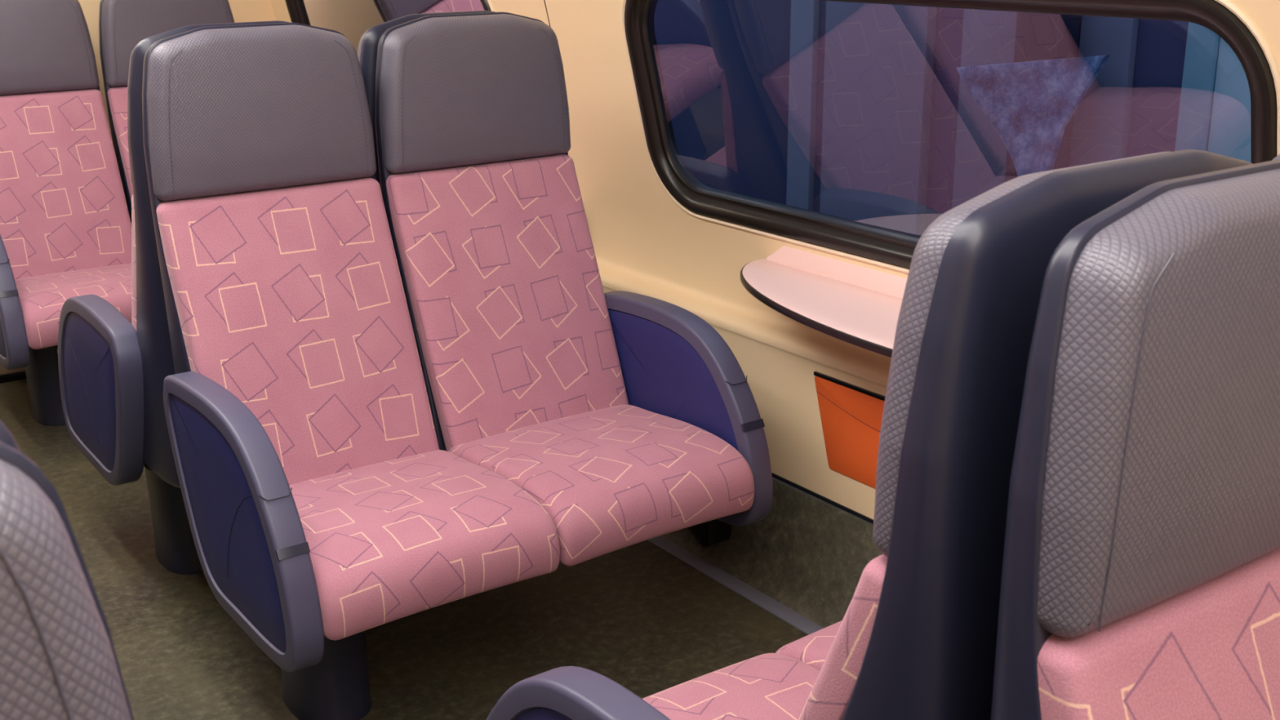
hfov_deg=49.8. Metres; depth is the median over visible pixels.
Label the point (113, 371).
seat
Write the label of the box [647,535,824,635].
trim
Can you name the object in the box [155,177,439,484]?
cushion
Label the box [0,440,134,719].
seat
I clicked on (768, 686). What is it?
seat cushion
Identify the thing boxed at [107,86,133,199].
cushion
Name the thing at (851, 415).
waste bin
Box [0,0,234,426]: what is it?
seat
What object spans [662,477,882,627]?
floor
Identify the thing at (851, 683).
cushion
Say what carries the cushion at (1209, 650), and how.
on the seat at (1140, 574)
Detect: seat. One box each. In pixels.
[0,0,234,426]
[0,420,20,451]
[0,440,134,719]
[57,10,494,574]
[142,12,773,719]
[486,149,1279,719]
[991,159,1279,719]
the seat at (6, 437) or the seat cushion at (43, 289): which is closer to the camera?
the seat at (6, 437)
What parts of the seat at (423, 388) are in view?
inset panel, armrest, inset panel, armrest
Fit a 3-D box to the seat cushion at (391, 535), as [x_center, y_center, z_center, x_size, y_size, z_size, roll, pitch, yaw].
[-0.500,0.330,2.748,0.492,0.148,0.525,-13,21,-34]
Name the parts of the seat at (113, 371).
inset panel, armrest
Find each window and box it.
[284,0,494,54]
[622,0,1279,273]
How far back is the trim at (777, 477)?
3.23 m
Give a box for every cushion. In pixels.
[0,88,131,279]
[14,263,132,349]
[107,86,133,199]
[131,195,137,333]
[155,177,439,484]
[288,449,559,640]
[386,154,628,451]
[448,404,754,566]
[642,653,820,719]
[775,620,842,671]
[798,554,887,719]
[1037,547,1279,719]
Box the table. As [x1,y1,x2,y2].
[740,245,906,357]
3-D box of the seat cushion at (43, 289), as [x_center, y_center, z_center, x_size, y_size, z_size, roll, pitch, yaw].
[-1.780,-0.200,4.453,0.492,0.148,0.525,-13,21,-34]
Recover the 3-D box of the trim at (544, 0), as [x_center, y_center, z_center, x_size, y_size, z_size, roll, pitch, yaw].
[-0.270,-1.027,3.681,0.082,0.351,0.003,-13,21,-34]
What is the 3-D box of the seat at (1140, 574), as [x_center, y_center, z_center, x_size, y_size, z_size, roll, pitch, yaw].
[0.980,0.516,1.246,1.289,1.376,0.811,-13,22,-34]
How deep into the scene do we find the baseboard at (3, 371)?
4.93 m
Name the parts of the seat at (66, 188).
inset panel, armrest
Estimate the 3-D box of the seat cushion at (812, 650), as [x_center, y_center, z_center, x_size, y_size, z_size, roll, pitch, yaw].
[0.550,0.510,2.160,0.492,0.147,0.525,-13,21,-34]
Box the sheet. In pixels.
[956,54,1110,177]
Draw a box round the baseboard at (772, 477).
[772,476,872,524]
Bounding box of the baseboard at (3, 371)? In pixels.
[0,364,25,375]
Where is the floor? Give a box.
[0,378,807,719]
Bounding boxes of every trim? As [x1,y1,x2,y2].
[0,371,26,383]
[543,0,551,27]
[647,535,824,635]
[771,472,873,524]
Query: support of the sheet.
hanging from the window pane at (864, 113)
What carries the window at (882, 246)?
in the wall at (644, 242)
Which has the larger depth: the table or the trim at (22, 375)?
the trim at (22, 375)
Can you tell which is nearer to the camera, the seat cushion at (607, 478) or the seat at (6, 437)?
the seat at (6, 437)
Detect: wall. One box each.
[77,0,275,137]
[270,0,1279,519]
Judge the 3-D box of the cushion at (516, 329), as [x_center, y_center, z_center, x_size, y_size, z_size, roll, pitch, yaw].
[-0.294,-0.132,3.200,0.485,0.617,0.296,-13,21,-34]
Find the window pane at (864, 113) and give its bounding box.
[653,0,1251,235]
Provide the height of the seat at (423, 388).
1.354 m
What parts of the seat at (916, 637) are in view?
inset panel, armrest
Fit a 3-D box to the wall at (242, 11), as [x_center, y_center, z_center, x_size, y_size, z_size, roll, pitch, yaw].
[-2.698,-0.985,4.497,3.452,2.300,0.001,-13,21,-34]
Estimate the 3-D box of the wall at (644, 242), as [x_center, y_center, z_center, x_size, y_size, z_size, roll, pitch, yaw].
[0.572,-0.246,2.800,0.191,1.338,6.800,-13,21,-34]
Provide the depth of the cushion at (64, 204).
4.62 m
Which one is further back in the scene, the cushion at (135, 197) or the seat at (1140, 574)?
the cushion at (135, 197)
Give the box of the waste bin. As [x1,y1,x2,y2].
[813,371,885,488]
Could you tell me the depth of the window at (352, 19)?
4.79 m

